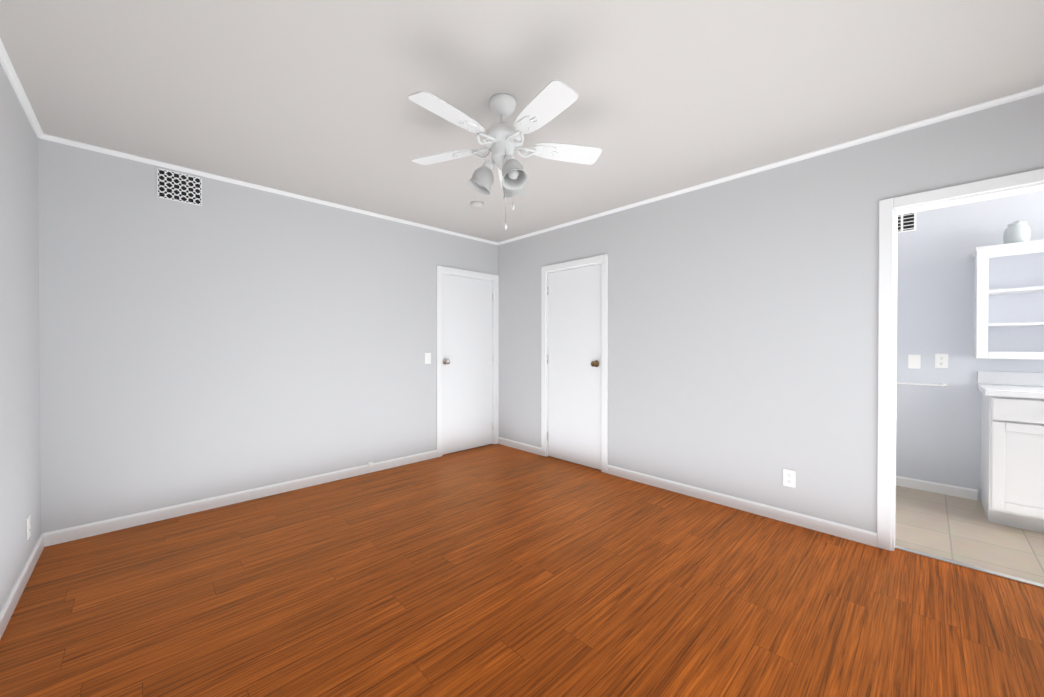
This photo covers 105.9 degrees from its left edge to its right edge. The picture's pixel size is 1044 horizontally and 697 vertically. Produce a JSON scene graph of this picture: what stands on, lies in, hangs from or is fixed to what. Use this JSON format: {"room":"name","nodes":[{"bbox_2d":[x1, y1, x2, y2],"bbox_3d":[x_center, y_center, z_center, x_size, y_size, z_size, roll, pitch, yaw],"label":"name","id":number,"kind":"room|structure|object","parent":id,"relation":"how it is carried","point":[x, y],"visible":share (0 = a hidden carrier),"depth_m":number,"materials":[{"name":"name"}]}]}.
{"room":"empty bedroom","nodes":[
{"label":"empty bedroom","id":0,"kind":"room"},
{"bbox_2d":[0,63,40,610],"bbox_3d":[-1.271,-0.032,0.614,0.120,2.440,4.655,0,1,-44],"label":"wall","id":1,"kind":"structure","parent":0,"point":[20,486],"depth_m":1.92,"materials":[{"name":"grey paint"}]},
{"bbox_2d":[0,532,47,638],"bbox_3d":[-1.224,1.148,0.668,0.013,0.080,4.655,0,1,-44],"label":"baseboard","id":2,"kind":"structure","parent":1,"relation":"attached to","point":[9,606],"depth_m":1.89,"materials":[{"name":"white wood"}]},
{"bbox_2d":[0,38,47,139],"bbox_3d":[-1.219,-1.239,0.656,0.026,0.026,4.655,0,1,-44],"label":"crown molding","id":3,"kind":"structure","parent":1,"relation":"attached to","point":[9,69],"depth_m":1.91,"materials":[{"name":"white wood"}]},
{"bbox_2d":[26,514,30,539],"bbox_3d":[-2.578,0.933,2.059,0.008,0.116,0.072,0,1,-44],"label":"outlet","id":4,"kind":"object","parent":1,"relation":"attached to","point":[28,526],"visible":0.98,"depth_m":2.04,"materials":[{"name":"white plastic"}]},
{"bbox_2d":[38,138,497,532],"bbox_3d":[-1.613,-0.053,3.609,3.802,2.440,0.120,0,1,-44],"label":"wall","id":5,"kind":"structure","parent":0,"point":[226,338],"depth_m":2.90,"materials":[{"name":"grey paint"}]},
{"bbox_2d":[157,168,201,205],"bbox_3d":[-2.391,-1.127,2.756,0.238,0.200,0.007,0,1,-44],"label":"air vent","id":6,"kind":"object","parent":5,"relation":"in","point":[178,187],"visible":1,"depth_m":2.75,"materials":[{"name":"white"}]},
{"bbox_2d":[48,450,436,545],"bbox_3d":[-1.866,1.129,3.279,2.666,0.080,0.013,0,1,-44],"label":"baseboard","id":7,"kind":"structure","parent":5,"relation":"attached to","point":[173,511],"depth_m":2.89,"materials":[{"name":"white wood"}]},
{"bbox_2d":[48,135,495,244],"bbox_3d":[-1.570,-1.260,3.541,3.480,0.026,0.026,0,1,-44],"label":"crown molding","id":8,"kind":"structure","parent":5,"relation":"attached to","point":[50,138],"depth_m":2.97,"materials":[{"name":"white wood"}]},
{"bbox_2d":[425,353,430,363],"bbox_3d":[-0.983,0.103,4.125,0.072,0.116,0.016,0,1,-44],"label":"light switch","id":9,"kind":"object","parent":5,"relation":"attached to","point":[427,358],"visible":1,"depth_m":4.12,"materials":[{"name":"white plastic"}]},
{"bbox_2d":[436,266,498,456],"bbox_3d":[-0.625,0.137,4.529,0.866,2.046,0.181,0,1,-44],"label":"closet door","id":10,"kind":"structure","parent":5,"relation":"in","point":[467,323],"depth_m":4.49,"materials":[{"name":"white wood"}]},
{"bbox_2d":[0,444,1043,696],"bbox_3d":[0.867,1.227,2.140,5.302,0.100,5.695,0,1,-44],"label":"floor","id":11,"kind":"structure","parent":0,"point":[494,570],"depth_m":1.85,"materials":[{"name":"laminate"}]},
{"bbox_2d":[980,395,1043,532],"bbox_3d":[3.491,0.743,2.636,0.598,0.862,0.512,0,1,-44],"label":"base cabinet","id":12,"kind":"object","parent":11,"relation":"on","point":[1012,451],"depth_m":2.55,"materials":[{"name":"white wood"}]},
{"bbox_2d":[977,383,1043,398],"bbox_3d":[3.826,0.294,2.276,0.614,0.040,1.532,0,1,-44],"label":"countertop","id":13,"kind":"structure","parent":12,"relation":"on","point":[1006,390],"depth_m":2.59,"materials":[{"name":"white stone"}]},
{"bbox_2d":[0,0,1043,241],"bbox_3d":[0.050,-1.321,1.886,3.802,0.120,4.895,0,1,-44],"label":"ceiling","id":14,"kind":"structure","parent":0,"point":[308,98],"depth_m":1.87,"materials":[{"name":"grey paint"}]},
{"bbox_2d":[470,201,483,207],"bbox_3d":[-0.394,-1.256,3.452,0.116,0.032,0.116,0,1,-44],"label":"smoke detector","id":15,"kind":"object","parent":14,"relation":"attached to","point":[476,204],"visible":1,"depth_m":3.42,"materials":[{"name":"grey paint"}]},
{"bbox_2d":[408,79,601,229],"bbox_3d":[-0.107,-0.925,1.988,1.012,0.671,1.028,0,1,-44],"label":"ceiling fan","id":16,"kind":"object","parent":14,"relation":"hanging from","point":[502,142],"visible":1,"depth_m":1.95,"materials":[{"name":"white"}]},
{"bbox_2d":[498,93,1043,532],"bbox_3d":[1.371,-0.050,3.178,0.120,2.440,4.655,0,1,-44],"label":"wall","id":17,"kind":"structure","parent":0,"point":[742,337],"depth_m":2.78,"materials":[{"name":"grey paint"}]},
{"bbox_2d":[498,437,540,454],"bbox_3d":[-0.041,1.120,4.547,0.013,0.080,0.735,0,1,-44],"label":"baseboard","id":18,"kind":"structure","parent":17,"relation":"attached to","point":[510,443],"depth_m":4.52,"materials":[{"name":"white wood"}]},
{"bbox_2d":[541,254,607,472],"bbox_3d":[0.534,0.141,4.001,0.181,2.046,0.840,0,1,-44],"label":"hall door","id":19,"kind":"structure","parent":17,"relation":"in","point":[574,361],"depth_m":3.96,"materials":[{"name":"white wood"}]},
{"bbox_2d":[607,465,876,546],"bbox_3d":[1.452,1.131,3.008,0.013,0.080,1.874,0,1,-44],"label":"baseboard","id":20,"kind":"structure","parent":17,"relation":"attached to","point":[821,525],"depth_m":2.79,"materials":[{"name":"white wood"}]},
{"bbox_2d":[496,85,1043,244],"bbox_3d":[1.319,-1.257,3.118,0.026,0.026,4.655,0,1,-44],"label":"crown molding","id":21,"kind":"structure","parent":17,"relation":"attached to","point":[1037,90],"depth_m":2.49,"materials":[{"name":"white wood"}]},
{"bbox_2d":[783,469,795,487],"bbox_3d":[1.799,0.874,2.651,0.008,0.116,0.072,0,1,-44],"label":"outlet","id":22,"kind":"object","parent":17,"relation":"attached to","point":[789,478],"visible":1,"depth_m":2.65,"materials":[{"name":"white plastic"}]},
{"bbox_2d":[877,168,1043,550],"bbox_3d":[2.473,0.155,2.043,0.152,2.046,0.922,0,1,-44],"label":"trim","id":23,"kind":"structure","parent":17,"relation":"attached to","point":[891,210],"depth_m":2.29,"materials":[{"name":"white wood"}]},
{"bbox_2d":[895,545,1043,587],"bbox_3d":[2.477,1.175,2.054,0.040,0.006,0.772,0,1,-44],"label":"threshold","id":24,"kind":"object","parent":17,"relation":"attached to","point":[974,567],"depth_m":2.11,"materials":[{"name":"white wood"}]},
{"bbox_2d":[896,190,1043,500],"bbox_3d":[3.685,-0.049,2.947,0.120,2.440,2.940,0,1,-44],"label":"wall","id":25,"kind":"structure","parent":0,"point":[938,434],"depth_m":3.16,"materials":[{"name":"white paint"}]},
{"bbox_2d":[898,212,915,232],"bbox_3d":[3.214,-1.081,3.332,0.009,0.200,0.170,0,1,-44],"label":"air vent","id":26,"kind":"object","parent":25,"relation":"in","point":[906,222],"visible":0.52,"depth_m":3.31,"materials":[{"name":"white metal"}]},
{"bbox_2d":[908,355,920,368],"bbox_3d":[3.267,0.109,3.280,0.016,0.116,0.072,0,1,-44],"label":"light switch","id":27,"kind":"object","parent":25,"relation":"attached to","point":[914,361],"visible":1,"depth_m":3.28,"materials":[{"name":"white plastic"}]},
{"bbox_2d":[897,383,946,386],"bbox_3d":[3.265,0.294,3.259,0.051,0.032,0.341,0,1,-44],"label":"towel rail","id":28,"kind":"object","parent":25,"relation":"attached to","point":[943,385],"visible":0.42,"depth_m":3.20,"materials":[{"name":"white metal"}]},
{"bbox_2d":[896,476,977,499],"bbox_3d":[3.116,1.128,3.447,0.013,0.080,1.140,0,1,-44],"label":"baseboard","id":29,"kind":"structure","parent":25,"relation":"attached to","point":[952,490],"depth_m":3.18,"materials":[{"name":"white wood"}]},
{"bbox_2d":[935,354,947,367],"bbox_3d":[3.378,0.100,3.172,0.008,0.116,0.072,0,1,-44],"label":"electrical outlet","id":30,"kind":"object","parent":25,"relation":"attached to","point":[941,360],"visible":1,"depth_m":3.17,"materials":[{"name":"white plastic"}]},
{"bbox_2d":[972,239,1043,359],"bbox_3d":[3.924,-0.326,2.388,0.311,0.802,1.565,0,1,-44],"label":"upper cabinet","id":31,"kind":"object","parent":25,"relation":"attached to","point":[1008,300],"visible":1,"depth_m":2.85,"materials":[{"name":"white wood"}]},
{"bbox_2d":[1003,221,1030,243],"bbox_3d":[3.524,-0.819,2.806,0.124,0.178,0.124,0,1,-44],"label":"wall light","id":32,"kind":"object","parent":31,"relation":"on","point":[1017,231],"visible":0.73,"depth_m":2.77,"materials":[{"name":"white glass"}]},
{"bbox_2d":[977,371,1043,386],"bbox_3d":[4.040,0.224,2.482,0.019,0.098,1.532,0,1,-44],"label":"backsplash","id":33,"kind":"structure","parent":25,"relation":"attached to","point":[1023,379],"depth_m":2.90,"materials":[{"name":"white tile"}]}
]}

